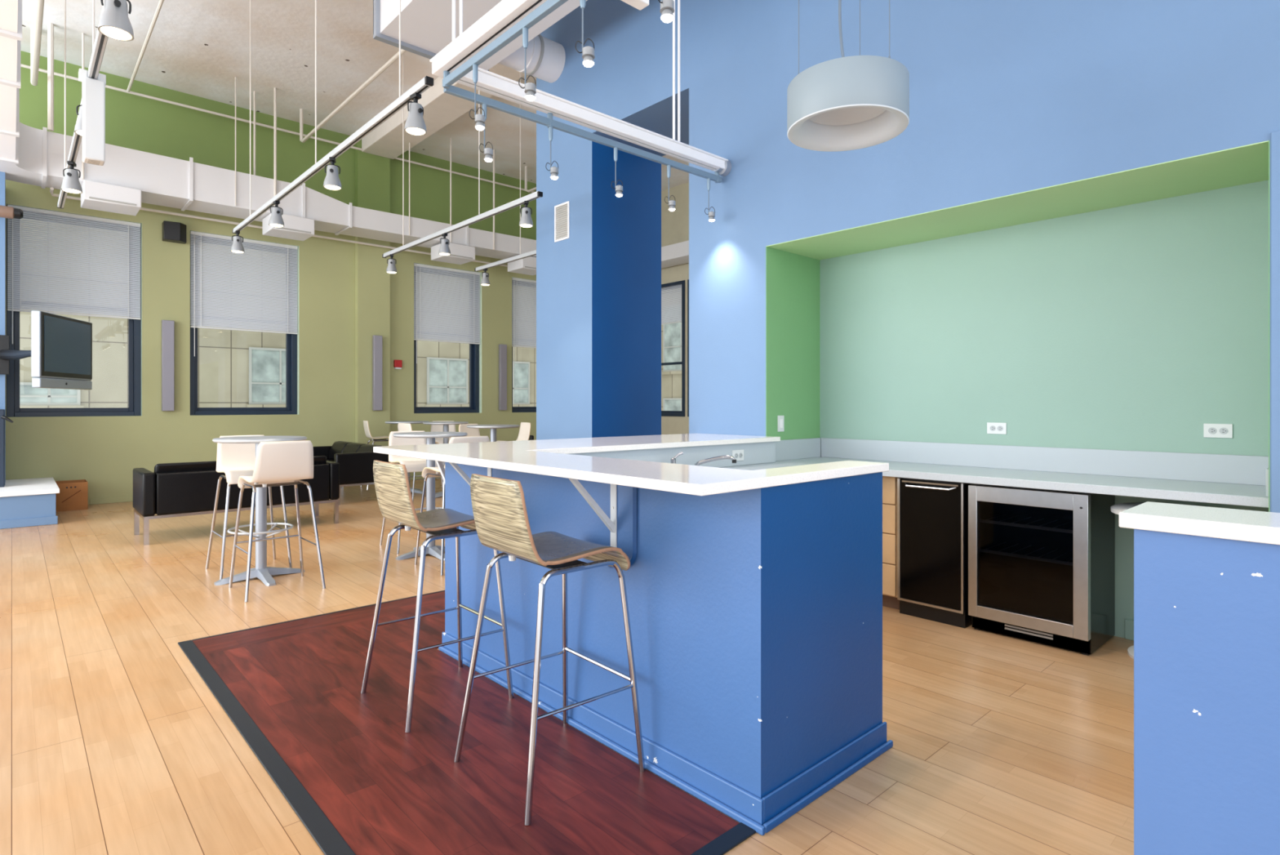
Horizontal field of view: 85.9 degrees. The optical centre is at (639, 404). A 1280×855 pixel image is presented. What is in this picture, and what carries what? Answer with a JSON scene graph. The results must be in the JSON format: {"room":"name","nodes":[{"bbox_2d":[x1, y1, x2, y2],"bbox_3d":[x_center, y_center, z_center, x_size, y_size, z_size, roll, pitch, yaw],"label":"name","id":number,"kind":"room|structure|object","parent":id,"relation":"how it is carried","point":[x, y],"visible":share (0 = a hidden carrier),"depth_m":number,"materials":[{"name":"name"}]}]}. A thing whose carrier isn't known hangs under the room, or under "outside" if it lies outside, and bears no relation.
{"room":"common room","nodes":[
{"label":"common room","id":0,"kind":"room"},
{"bbox_2d":[0,171,5,483],"bbox_3d":[-8.250,-0.867,7.355,2.145,3.567,0.790,0,0,-42],"label":"wall","id":1,"kind":"structure","parent":0,"point":[2,180],"depth_m":7.77,"materials":[{"name":"blue paint"}]},
{"bbox_2d":[0,204,22,218],"bbox_3d":[-7.088,-2.130,7.662,0.315,0.128,0.305,0,0,-42],"label":"spotlight","id":2,"kind":"object","parent":1,"relation":"attached to","point":[6,211],"visible":1,"depth_m":7.60,"materials":[{"name":"brown metal"}]},
{"bbox_2d":[0,310,92,389],"bbox_3d":[-6.339,-0.527,7.358,1.936,0.735,0.668,0,0,36],"label":"television","id":3,"kind":"object","parent":1,"relation":"attached to","point":[60,353],"visible":1,"depth_m":6.95,"materials":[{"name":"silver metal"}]},
{"bbox_2d":[5,50,536,504],"bbox_3d":[-6.239,-1.530,9.864,16.100,5.660,0.420,0,0,-42],"label":"wall","id":4,"kind":"structure","parent":0,"point":[347,296],"depth_m":10.56,"materials":[{"name":"green paint"}]},
{"bbox_2d":[6,204,141,417],"bbox_3d":[-7.348,-1.147,8.965,1.350,2.605,0.170,0,0,-42],"label":"window","id":5,"kind":"structure","parent":4,"relation":"in","point":[13,410],"depth_m":8.96,"materials":[{"name":"blue"}]},
{"bbox_2d":[7,204,140,343],"bbox_3d":[-7.256,-1.595,8.864,1.326,1.706,0.053,0,0,-42],"label":"blind","id":6,"kind":"object","parent":5,"relation":"attached to","point":[24,209],"visible":0.93,"depth_m":8.84,"materials":[{"name":"white plastic"}]},
{"bbox_2d":[161,320,174,410],"bbox_3d":[-6.493,-0.532,9.452,0.140,1.245,0.085,0,0,-42],"label":"wall sconce","id":7,"kind":"object","parent":4,"relation":"attached to","point":[167,326],"visible":1,"depth_m":9.42,"materials":[{"name":"grey"}]},
{"bbox_2d":[162,220,186,244],"bbox_3d":[-6.399,-2.365,9.454,0.270,0.250,0.209,0,0,-42],"label":"loudspeaker","id":8,"kind":"object","parent":4,"relation":"attached to","point":[173,232],"visible":1,"depth_m":9.38,"materials":[{"name":"black plastic"}]},
{"bbox_2d":[190,235,297,415],"bbox_3d":[-5.916,-1.147,10.274,1.430,2.605,0.170,0,0,-42],"label":"window","id":9,"kind":"structure","parent":4,"relation":"in","point":[291,408],"depth_m":10.39,"materials":[{"name":"blue"}]},
{"bbox_2d":[190,231,297,355],"bbox_3d":[-5.824,-1.564,10.173,1.406,1.768,0.053,0,0,-42],"label":"blind","id":10,"kind":"object","parent":9,"relation":"attached to","point":[236,321],"visible":1,"depth_m":10.15,"materials":[{"name":"white plastic"}]},
{"bbox_2d":[89,475,440,504],"bbox_3d":[-3.793,1.265,11.968,9.050,0.070,0.015,0,0,-42],"label":"baseboard","id":11,"kind":"structure","parent":4,"relation":"attached to","point":[124,499],"depth_m":9.08,"materials":[{"name":"green paint"}]},
{"bbox_2d":[20,63,535,192],"bbox_3d":[-4.158,-4.125,11.441,10.300,0.036,0.036,0,0,-42],"label":"pipe","id":12,"kind":"object","parent":4,"relation":"attached to","point":[21,64],"visible":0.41,"depth_m":9.96,"materials":[{"name":"white metal"}]},
{"bbox_2d":[126,0,164,92],"bbox_3d":[-4.631,-4.120,6.741,0.036,0.036,6.200,0,0,-42],"label":"pipe","id":13,"kind":"object","parent":12,"relation":"attached to","point":[161,2],"visible":1,"depth_m":7.81,"materials":[{"name":"white metal"}]},
{"bbox_2d":[372,334,382,410],"bbox_3d":[-4.312,-0.515,11.283,0.140,1.230,0.085,0,0,-42],"label":"wall sconce","id":14,"kind":"object","parent":4,"relation":"attached to","point":[376,340],"visible":1,"depth_m":11.24,"materials":[{"name":"grey metal"}]},
{"bbox_2d":[413,266,479,413],"bbox_3d":[-3.540,-1.147,12.447,1.310,2.605,0.170,0,0,-42],"label":"window","id":15,"kind":"structure","parent":4,"relation":"in","point":[473,406],"depth_m":12.78,"materials":[{"name":"blue"}]},
{"bbox_2d":[413,262,479,363],"bbox_3d":[-3.447,-1.579,12.346,1.286,1.738,0.053,0,0,-42],"label":"blind","id":16,"kind":"object","parent":15,"relation":"attached to","point":[417,265],"visible":1,"depth_m":12.33,"materials":[{"name":"white plastic"}]},
{"bbox_2d":[498,343,506,409],"bbox_3d":[-2.599,-0.512,13.011,0.140,1.245,0.085,0,0,-42],"label":"wall sconce","id":17,"kind":"object","parent":4,"relation":"attached to","point":[502,348],"visible":1,"depth_m":12.97,"materials":[{"name":"grey metal"}]},
{"bbox_2d":[511,280,536,412],"bbox_3d":[-2.093,-1.147,13.769,1.310,2.605,0.170,0,0,-42],"label":"window","id":18,"kind":"structure","parent":4,"relation":"in","point":[514,409],"depth_m":13.47,"materials":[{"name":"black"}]},
{"bbox_2d":[511,277,536,367],"bbox_3d":[-2.001,-1.579,13.668,1.286,1.738,0.053,0,0,-42],"label":"blind","id":19,"kind":"object","parent":18,"relation":"attached to","point":[516,342],"visible":0.46,"depth_m":13.43,"materials":[{"name":"white plastic"}]},
{"bbox_2d":[20,0,688,191],"bbox_3d":[-0.747,-4.460,3.856,16.100,0.200,16.700,0,0,-42],"label":"ceiling","id":20,"kind":"structure","parent":0,"point":[195,47],"depth_m":8.77,"materials":[{"name":"paint"}]},
{"bbox_2d":[30,0,44,85],"bbox_3d":[-4.458,-4.005,5.158,0.060,0.710,7.630,0,0,-42],"label":"pipe","id":21,"kind":"object","parent":20,"relation":"hanging from","point":[36,30],"visible":1,"depth_m":7.05,"materials":[{"name":"white metal"}]},
{"bbox_2d":[47,22,53,130],"bbox_3d":[-6.746,-3.750,7.869,0.052,1.220,0.052,0,0,-20],"label":"pipe","id":22,"kind":"object","parent":20,"relation":"hanging from","point":[50,25],"visible":1,"depth_m":7.85,"materials":[{"name":"white metal"}]},
{"bbox_2d":[57,0,108,208],"bbox_3d":[-2.639,-3.046,3.359,0.042,2.628,7.360,0,0,-42],"label":"track","id":23,"kind":"object","parent":20,"relation":"hanging from","point":[99,44],"visible":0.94,"depth_m":3.97,"materials":[{"name":"grey metal"}]},
{"bbox_2d":[61,160,82,193],"bbox_3d":[-4.070,-1.628,4.924,0.120,0.213,0.120,0,0,-21],"label":"track spotlight","id":24,"kind":"object","parent":23,"relation":"attached to","point":[71,184],"visible":1,"depth_m":4.90,"materials":[{"name":"grey plastic"}]},
{"bbox_2d":[78,68,106,165],"bbox_3d":[-2.936,-1.537,3.684,0.112,0.476,0.100,0,0,-42],"label":"box","id":25,"kind":"object","parent":23,"relation":"attached to","point":[93,90],"visible":0.93,"depth_m":3.65,"materials":[{"name":"white plastic"}]},
{"bbox_2d":[97,0,133,40],"bbox_3d":[-2.160,-1.628,2.835,0.120,0.213,0.120,0,0,-42],"label":"track spotlight","id":26,"kind":"object","parent":23,"relation":"attached to","point":[114,23],"visible":1,"depth_m":2.80,"materials":[{"name":"grey plastic"}]},
{"bbox_2d":[0,32,536,275],"bbox_3d":[-3.736,-3.380,10.912,10.350,1.960,0.850,0,0,-42],"label":"air duct","id":27,"kind":"object","parent":20,"relation":"hanging from","point":[127,178],"visible":0.76,"depth_m":9.14,"materials":[{"name":"white metal"}]},
{"bbox_2d":[0,0,22,164],"bbox_3d":[-2.087,-2.877,1.886,0.645,0.545,14.600,0,0,-42],"label":"air duct","id":28,"kind":"object","parent":27,"relation":"attached to","point":[11,11],"visible":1,"depth_m":5.59,"materials":[{"name":"white metal"}]},
{"bbox_2d":[80,179,141,215],"bbox_3d":[-6.455,-2.513,8.389,0.550,0.225,0.506,0,0,-42],"label":"diffuser","id":29,"kind":"object","parent":27,"relation":"attached to","point":[95,195],"depth_m":8.25,"materials":[{"name":"grey metal"}]},
{"bbox_2d":[49,186,507,266],"bbox_3d":[-3.765,-2.606,11.561,9.358,0.047,0.290,0,0,-42],"label":"pipe","id":30,"kind":"object","parent":27,"relation":"attached to","point":[51,188],"visible":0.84,"depth_m":9.85,"materials":[{"name":"white metal"}]},
{"bbox_2d":[262,213,314,240],"bbox_3d":[-4.979,-2.513,9.738,0.550,0.225,0.506,0,0,-42],"label":"diffuser","id":31,"kind":"object","parent":27,"relation":"attached to","point":[296,227],"depth_m":9.63,"materials":[{"name":"grey metal"}]},
{"bbox_2d":[431,242,475,264],"bbox_3d":[-3.112,-2.513,11.445,0.550,0.225,0.506,0,0,-42],"label":"diffuser","id":32,"kind":"object","parent":27,"relation":"attached to","point":[460,253],"depth_m":11.34,"materials":[{"name":"grey metal"}]},
{"bbox_2d":[507,256,536,275],"bbox_3d":[-2.027,-2.513,12.437,0.550,0.225,0.506,0,0,-42],"label":"diffuser","id":33,"kind":"object","parent":27,"relation":"attached to","point":[527,265],"depth_m":12.24,"materials":[{"name":"grey metal"}]},
{"bbox_2d":[232,0,433,233],"bbox_3d":[-2.623,-3.046,5.345,0.042,2.628,4.410,0,0,-42],"label":"track","id":34,"kind":"object","parent":20,"relation":"hanging from","point":[427,82],"visible":0.91,"depth_m":4.66,"materials":[{"name":"grey metal"}]},
{"bbox_2d":[268,200,284,226],"bbox_3d":[-3.106,-1.628,5.873,0.120,0.213,0.120,0,0,-45],"label":"track spotlight","id":35,"kind":"object","parent":34,"relation":"attached to","point":[276,220],"visible":1,"depth_m":5.84,"materials":[{"name":"grey plastic"}]},
{"bbox_2d":[323,156,342,190],"bbox_3d":[-2.168,-1.628,4.847,0.120,0.213,0.120,0,0,-17],"label":"track spotlight","id":36,"kind":"object","parent":34,"relation":"attached to","point":[331,181],"visible":1,"depth_m":4.82,"materials":[{"name":"grey plastic"}]},
{"bbox_2d":[404,92,426,135],"bbox_3d":[-1.257,-1.628,3.850,0.120,0.213,0.120,0,0,39],"label":"track spotlight","id":37,"kind":"object","parent":34,"relation":"attached to","point":[415,124],"visible":1,"depth_m":3.82,"materials":[{"name":"grey plastic"}]},
{"bbox_2d":[299,48,406,142],"bbox_3d":[-2.017,-4.103,6.891,0.048,0.514,8.894,0,0,-42],"label":"pipe","id":38,"kind":"object","parent":20,"relation":"hanging from","point":[396,56],"visible":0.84,"depth_m":8.71,"materials":[{"name":"white metal"}]},
{"bbox_2d":[361,62,524,159],"bbox_3d":[-0.854,-4.230,7.538,0.530,0.260,10.280,0,0,-42],"label":"beam","id":39,"kind":"structure","parent":20,"relation":"attached to","point":[441,108],"depth_m":9.93,"materials":[{"name":"paint"}]},
{"bbox_2d":[382,53,542,257],"bbox_3d":[-1.926,-3.046,6.924,0.042,2.628,3.260,0,0,-42],"label":"track","id":40,"kind":"object","parent":20,"relation":"hanging from","point":[535,195],"visible":0.97,"depth_m":6.58,"materials":[{"name":"grey metal"}]},
{"bbox_2d":[519,200,533,227],"bbox_3d":[-0.975,-1.628,5.883,0.120,0.213,0.120,0,0,-16],"label":"track spotlight","id":41,"kind":"object","parent":40,"relation":"attached to","point":[526,220],"visible":1,"depth_m":5.85,"materials":[{"name":"grey plastic"}]},
{"bbox_2d":[373,0,586,82],"bbox_3d":[0.996,-3.712,3.458,1.666,1.295,7.760,0,0,-42],"label":"air duct","id":42,"kind":"object","parent":20,"relation":"hanging from","point":[426,25],"visible":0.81,"depth_m":5.73,"materials":[{"name":"white metal"}]},
{"bbox_2d":[474,71,536,271],"bbox_3d":[-1.504,-3.046,8.271,0.042,2.628,1.880,0,0,-42],"label":"track","id":43,"kind":"object","parent":20,"relation":"hanging from","point":[532,252],"visible":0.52,"depth_m":8.20,"materials":[{"name":"grey metal"}]},
{"bbox_2d":[430,0,731,182],"bbox_3d":[0.786,-3.000,3.218,2.297,2.720,3.090,0,0,-42],"label":"light fixture","id":44,"kind":"object","parent":20,"relation":"hanging from","point":[504,23],"visible":1,"depth_m":3.82,"materials":[{"name":"white paint"}]},
{"bbox_2d":[469,63,484,130],"bbox_3d":[-0.790,-1.497,3.334,0.078,0.326,0.052,0,0,0],"label":"pendant spotlight","id":45,"kind":"object","parent":44,"relation":"hanging from","point":[479,118],"visible":1,"depth_m":3.33,"materials":[{"name":"silver metal"}]},
{"bbox_2d":[518,26,536,101],"bbox_3d":[-0.493,-1.497,3.010,0.078,0.326,0.052,0,0,0],"label":"pendant spotlight","id":46,"kind":"object","parent":44,"relation":"hanging from","point":[530,87],"visible":1,"depth_m":3.00,"materials":[{"name":"silver metal"}]},
{"bbox_2d":[575,0,595,66],"bbox_3d":[-0.216,-1.497,2.707,0.078,0.326,0.052,0,0,0],"label":"pendant spotlight","id":47,"kind":"object","parent":44,"relation":"hanging from","point":[588,52],"visible":1,"depth_m":2.70,"materials":[{"name":"silver metal"}]},
{"bbox_2d":[657,0,674,22],"bbox_3d":[0.084,-1.497,2.386,0.073,0.326,0.052,0,0,-17],"label":"pendant spotlight","id":48,"kind":"object","parent":44,"relation":"hanging from","point":[667,6],"visible":1,"depth_m":2.37,"materials":[{"name":"silver metal"}]},
{"bbox_2d":[713,160,731,176],"bbox_3d":[0.595,-1.750,5.055,0.100,0.120,0.120,0,0,-42],"label":"end cap","id":49,"kind":"object","parent":44,"relation":"attached to","point":[724,167],"depth_m":5.03,"materials":[{"name":"grey metal"}]},
{"bbox_2d":[661,240,688,268],"bbox_3d":[1.814,-3.555,12.022,0.500,1.610,5.300,0,0,-42],"label":"air duct","id":50,"kind":"object","parent":20,"relation":"hanging from","point":[675,254],"visible":0.02,"depth_m":13.00,"materials":[{"name":"white metal"}]},
{"bbox_2d":[786,0,909,151],"bbox_3d":[0.834,-2.732,2.771,0.470,3.255,0.470,0,0,-42],"label":"drum pendant","id":51,"kind":"object","parent":20,"relation":"hanging from","point":[843,103],"visible":1,"depth_m":2.64,"materials":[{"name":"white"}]},
{"bbox_2d":[0,478,1133,854],"bbox_3d":[-0.747,1.350,3.856,16.100,0.100,16.700,0,0,-42],"label":"floor","id":52,"kind":"structure","parent":0,"point":[113,741],"depth_m":2.89,"materials":[{"name":"brown wood"}]},
{"bbox_2d":[0,477,59,528],"bbox_3d":[-7.808,1.109,7.197,2.585,0.382,1.620,0,0,-42],"label":"platform","id":53,"kind":"object","parent":52,"relation":"on","point":[24,502],"visible":1,"depth_m":7.36,"materials":[{"name":"blue paint"}]},
{"bbox_2d":[0,408,13,487],"bbox_3d":[-7.319,0.486,7.500,0.716,0.862,0.247,0,0,-42],"label":"base cabinet","id":54,"kind":"object","parent":53,"relation":"on","point":[2,417],"visible":1,"depth_m":7.62,"materials":[{"name":"blue"}]},
{"bbox_2d":[55,479,88,511],"bbox_3d":[-7.088,1.130,8.559,0.308,0.340,0.382,0,0,-42],"label":"cardboard box","id":55,"kind":"object","parent":52,"relation":"on","point":[73,495],"visible":0.81,"depth_m":8.43,"materials":[{"name":"brown cardboard"}]},
{"bbox_2d":[133,455,339,545],"bbox_3d":[-4.172,0.929,7.188,1.760,0.741,0.720,0,0,-42],"label":"leather sofa","id":56,"kind":"object","parent":52,"relation":"on","point":[182,488],"visible":0.77,"depth_m":6.67,"materials":[{"name":"black leather"}]},
{"bbox_2d":[153,460,216,473],"bbox_3d":[-4.327,0.694,6.783,0.767,0.271,0.182,0,0,-42],"label":"cushion","id":57,"kind":"object","parent":56,"relation":"on","point":[199,465],"depth_m":6.62,"materials":[{"name":"black leather"}]},
{"bbox_2d":[205,435,292,579],"bbox_3d":[-3.086,0.776,5.429,0.510,1.051,0.492,0,0,-42],"label":"bar stool","id":58,"kind":"object","parent":52,"relation":"on","point":[236,460],"visible":0.56,"depth_m":5.44,"materials":[{"name":"white"}]},
{"bbox_2d":[212,435,306,586],"bbox_3d":[-2.841,0.774,5.153,0.621,1.052,0.621,0,0,-42],"label":"cafe table","id":59,"kind":"object","parent":52,"relation":"on","point":[264,572],"visible":0.88,"depth_m":5.12,"materials":[{"name":"grey metal"}]},
{"bbox_2d":[228,440,325,601],"bbox_3d":[-2.571,0.776,4.865,0.510,1.051,0.492,0,0,-42],"label":"bar stool","id":60,"kind":"object","parent":52,"relation":"on","point":[279,463],"visible":1,"depth_m":4.76,"materials":[{"name":"white plastic"}]},
{"bbox_2d":[312,440,391,505],"bbox_3d":[-4.258,0.929,9.757,0.720,0.741,1.850,0,0,-42],"label":"leather sofa","id":61,"kind":"object","parent":52,"relation":"on","point":[356,460],"visible":0.55,"depth_m":9.10,"materials":[{"name":"black leather"}]},
{"bbox_2d":[328,440,351,459],"bbox_3d":[-4.484,0.694,10.292,0.182,0.271,0.539,0,0,-42],"label":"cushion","id":62,"kind":"object","parent":61,"relation":"on","point":[338,446],"depth_m":10.28,"materials":[{"name":"black leather"}]},
{"bbox_2d":[342,442,365,453],"bbox_3d":[-4.115,0.694,9.889,0.182,0.271,0.539,0,0,-42],"label":"cushion","id":63,"kind":"object","parent":61,"relation":"on","point":[348,447],"depth_m":9.87,"materials":[{"name":"black leather"}]},
{"bbox_2d":[379,431,444,553],"bbox_3d":[-2.058,0.776,6.314,0.510,1.051,0.492,0,0,-37],"label":"bar stool","id":64,"kind":"object","parent":52,"relation":"on","point":[412,464],"visible":0.36,"depth_m":6.35,"materials":[{"name":"white plastic"}]},
{"bbox_2d":[392,431,467,560],"bbox_3d":[-1.814,0.774,5.956,0.621,1.052,0.621,0,0,-42],"label":"cafe table","id":65,"kind":"object","parent":52,"relation":"on","point":[433,549],"visible":0.6,"depth_m":5.92,"materials":[{"name":"grey metal"}]},
{"bbox_2d":[422,421,468,497],"bbox_3d":[-2.742,0.774,9.714,0.621,1.052,0.621,0,0,38],"label":"cafe table","id":66,"kind":"object","parent":52,"relation":"on","point":[446,424],"visible":0.41,"depth_m":9.62,"materials":[{"name":"grey metal"}]},
{"bbox_2d":[414,435,489,575],"bbox_3d":[-1.485,0.776,5.567,0.510,1.051,0.492,0,0,-42],"label":"bar stool","id":67,"kind":"object","parent":52,"relation":"on","point":[428,472],"visible":0.38,"depth_m":5.45,"materials":[{"name":"white plastic"}]},
{"bbox_2d":[177,590,755,854],"bbox_3d":[-0.735,1.296,3.224,1.935,0.008,3.150,0,0,-42],"label":"floor mat","id":68,"kind":"object","parent":52,"relation":"on","point":[344,759],"visible":0.77,"depth_m":2.52,"materials":[{"name":"brown wood"}]},
{"bbox_2d":[360,460,513,732],"bbox_3d":[-0.903,0.770,3.056,0.492,1.051,0.510,0,0,-41],"label":"bar stool","id":69,"kind":"object","parent":68,"relation":"on","point":[393,491],"visible":0.84,"depth_m":2.99,"materials":[{"name":"brown wood"}]},
{"bbox_2d":[453,473,645,825],"bbox_3d":[-0.326,0.770,2.459,0.492,1.051,0.510,0,0,-40],"label":"bar stool","id":70,"kind":"object","parent":68,"relation":"on","point":[501,521],"visible":1,"depth_m":2.39,"materials":[{"name":"brown wood"}]},
{"bbox_2d":[466,424,519,441],"bbox_3d":[-1.748,0.774,8.197,0.621,1.052,0.621,0,0,33],"label":"cafe table","id":71,"kind":"object","parent":52,"relation":"on","point":[492,428],"visible":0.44,"depth_m":8.05,"materials":[{"name":"grey metal"}]},
{"bbox_2d":[438,462,893,835],"bbox_3d":[0.474,0.776,3.603,2.232,1.047,2.130,0,0,-42],"label":"kitchen island","id":72,"kind":"object","parent":52,"relation":"on","point":[756,615],"depth_m":2.39,"materials":[{"name":"blue paint"}]},
{"bbox_2d":[568,478,617,547],"bbox_3d":[-0.187,0.418,2.539,0.240,0.329,0.034,0,0,-42],"label":"bracket","id":73,"kind":"object","parent":72,"relation":"attached to","point":[611,524],"visible":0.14,"depth_m":2.60,"materials":[{"name":"white metal"}]},
{"bbox_2d":[373,433,888,495],"bbox_3d":[0.303,0.237,3.599,2.494,0.031,2.335,0,0,-42],"label":"countertop","id":74,"kind":"structure","parent":72,"relation":"on","point":[550,457],"depth_m":2.59,"materials":[{"name":"white stone"}]},
{"bbox_2d":[882,475,899,609],"bbox_3d":[1.492,0.874,4.741,0.460,0.853,0.815,0,0,-42],"label":"base cabinet","id":75,"kind":"object","parent":52,"relation":"on","point":[890,599],"visible":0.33,"depth_m":4.32,"materials":[{"name":"brown wood"}]},
{"bbox_2d":[776,456,1268,507],"bbox_3d":[2.040,0.422,4.104,0.589,0.044,2.602,0,0,-42],"label":"countertop","id":76,"kind":"structure","parent":75,"relation":"on","point":[1246,495],"depth_m":3.58,"materials":[{"name":"white stone"}]},
{"bbox_2d":[897,477,972,627],"bbox_3d":[1.902,0.875,4.272,0.527,0.850,0.400,0,0,-42],"label":"trash compactor","id":77,"kind":"object","parent":52,"relation":"on","point":[932,515],"visible":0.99,"depth_m":4.10,"materials":[{"name":"black plastic"}]},
{"bbox_2d":[968,483,1115,655],"bbox_3d":[2.266,0.880,3.890,0.506,0.840,0.595,0,0,-42],"label":"beverage fridge","id":78,"kind":"object","parent":52,"relation":"on","point":[1042,562],"visible":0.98,"depth_m":3.70,"materials":[{"name":"black"}]},
{"bbox_2d":[1110,502,1217,658],"bbox_3d":[2.674,0.909,3.393,0.615,0.781,0.570,0,0,-42],"label":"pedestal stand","id":79,"kind":"object","parent":52,"relation":"on","point":[1117,508],"visible":0.13,"depth_m":3.53,"materials":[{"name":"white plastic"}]},
{"bbox_3d":[0.415,0.867,3.874,2.040,0.865,0.601,0,0,-42],"label":"cabinet","id":80,"kind":"object","parent":52,"relation":"on","visible":0},
{"bbox_2d":[720,461,811,470],"bbox_3d":[0.389,0.417,3.894,2.129,0.034,0.684,0,0,-42],"label":"countertop","id":81,"kind":"structure","parent":80,"relation":"on","point":[777,464],"depth_m":4.48,"materials":[{"name":"white stone"}]},
{"bbox_2d":[536,0,661,439],"bbox_3d":[-0.416,-1.530,6.887,0.880,5.660,0.900,0,0,-42],"label":"wall column","id":82,"kind":"structure","parent":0,"point":[598,288],"depth_m":6.55,"materials":[{"name":"blue paint"}]},
{"bbox_2d":[554,200,569,242],"bbox_3d":[-0.749,-1.750,6.591,0.012,0.350,0.230,0,0,-42],"label":"grille","id":83,"kind":"object","parent":82,"relation":"attached to","point":[562,211],"visible":1,"depth_m":6.59,"materials":[{"name":"white metal"}]},
{"bbox_2d":[661,182,688,434],"bbox_3d":[5.185,-1.530,9.075,0.300,5.660,16.400,0,0,-42],"label":"wall","id":84,"kind":"structure","parent":0,"point":[674,224],"depth_m":13.73,"materials":[{"name":"beige paint"}]},
{"bbox_2d":[661,280,684,416],"bbox_3d":[0.484,-1.105,14.092,0.170,2.690,1.350,0,0,-42],"label":"window","id":85,"kind":"structure","parent":84,"relation":"in","point":[664,413],"depth_m":13.59,"materials":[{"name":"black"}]},
{"bbox_2d":[661,284,681,324],"bbox_3d":[0.464,-1.839,14.074,0.054,1.218,1.326,0,0,-42],"label":"blind","id":86,"kind":"object","parent":85,"relation":"attached to","point":[664,311],"visible":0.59,"depth_m":13.89,"materials":[{"name":"white plastic"}]},
{"bbox_2d":[687,279,688,416],"bbox_3d":[1.455,-1.105,13.029,0.170,2.690,1.370,0,0,-42],"label":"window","id":87,"kind":"structure","parent":84,"relation":"in","point":[687,279],"depth_m":13.46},
{"bbox_2d":[765,245,819,439],"bbox_3d":[1.131,0.095,5.041,0.669,2.410,0.004,0,0,-42],"label":"wall","id":88,"kind":"structure","parent":0,"point":[792,279],"depth_m":5.02,"materials":[{"name":"green paint"}]},
{"bbox_2d":[775,437,820,461],"bbox_3d":[1.132,0.328,5.026,0.649,0.145,0.018,0,0,-42],"label":"backsplash","id":89,"kind":"structure","parent":88,"relation":"attached to","point":[788,449],"depth_m":5.04,"materials":[{"name":"grey"}]},
{"bbox_2d":[591,0,1279,511],"bbox_3d":[3.232,-1.530,2.896,0.880,5.660,9.914,0,0,-42],"label":"wall","id":90,"kind":"structure","parent":0,"point":[1007,97],"depth_m":4.05,"materials":[{"name":"blue paint"}]},
{"bbox_2d":[572,441,775,467],"bbox_3d":[0.174,0.327,4.071,2.050,0.146,0.023,0,0,-42],"label":"backsplash","id":91,"kind":"structure","parent":90,"relation":"attached to","point":[753,452],"depth_m":4.26,"materials":[{"name":"grey laminate"}]},
{"bbox_2d":[1271,129,1279,512],"bbox_3d":[2.698,0.080,2.820,0.012,2.440,0.162,0,0,-42],"label":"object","id":92,"kind":"structure","parent":90,"relation":"attached to","point":[1275,135],"depth_m":2.86,"materials":[{"name":"blue paint"}]},
{"bbox_2d":[766,140,1268,259],"bbox_3d":[2.011,-1.108,4.078,0.669,0.004,2.606,0,0,-42],"label":"soffit","id":93,"kind":"object","parent":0,"point":[1248,163],"visible":0.92,"depth_m":3.76,"materials":[{"name":"green paint"}]},
{"bbox_2d":[819,179,1268,637],"bbox_3d":[2.265,0.095,4.310,0.020,2.410,2.614,0,0,-42],"label":"wall","id":94,"kind":"structure","parent":0,"point":[1141,326],"depth_m":4.02,"materials":[{"name":"green paint"}]},
{"bbox_2d":[986,422,1006,434],"bbox_3d":[2.239,0.150,4.316,0.011,0.072,0.115,0,0,-42],"label":"power outlet","id":95,"kind":"object","parent":94,"relation":"attached to","point":[995,428],"visible":1,"depth_m":4.32,"materials":[{"name":"white plastic"}]},
{"bbox_2d":[821,437,1268,485],"bbox_3d":[2.250,0.328,4.298,0.017,0.145,2.564,0,0,-42],"label":"backsplash","id":96,"kind":"structure","parent":94,"relation":"attached to","point":[1200,467],"depth_m":4.02,"materials":[{"name":"grey"}]},
{"bbox_2d":[1203,423,1232,438],"bbox_3d":[2.963,0.135,3.524,0.011,0.072,0.115,0,0,-42],"label":"power outlet","id":97,"kind":"object","parent":94,"relation":"attached to","point":[1210,430],"visible":1,"depth_m":3.52,"materials":[{"name":"white plastic"}]},
{"bbox_2d":[1133,528,1279,854],"bbox_3d":[2.200,0.776,0.222,0.173,1.047,3.358,0,0,-42],"label":"wall","id":98,"kind":"structure","parent":0,"point":[1206,610],"depth_m":1.33,"materials":[{"name":"blue paint"}]},
{"bbox_2d":[1119,501,1279,544],"bbox_3d":[2.213,0.237,0.248,0.238,0.031,3.380,0,0,-42],"label":"countertop","id":99,"kind":"structure","parent":98,"relation":"on","point":[1252,526],"depth_m":1.35,"materials":[{"name":"white stone"}]},
{"bbox_2d":[1268,140,1270,511],"bbox_3d":[2.891,0.095,3.115,0.669,2.410,0.004,0,0,-42],"label":"wall","id":100,"kind":"structure","parent":0,"point":[1268,140],"depth_m":2.89,"materials":[{"name":"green paint"}]},
{"label":"outside","id":101,"kind":"structure","parent":0,"visible":0},
{"bbox_2d":[19,218,536,408],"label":"windows","id":102,"kind":"structure","parent":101,"point":[236,368],"depth_m":15.35,"materials":[{"name":"beige concrete"}]},
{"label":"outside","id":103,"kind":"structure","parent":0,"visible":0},
{"bbox_2d":[661,288,681,410],"bbox_3d":[6.563,0.550,16.838,1.590,13.500,18.000,0,0,-42],"label":"building","id":104,"kind":"structure","parent":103,"point":[671,333],"depth_m":21.84,"materials":[{"name":"beige concrete"}]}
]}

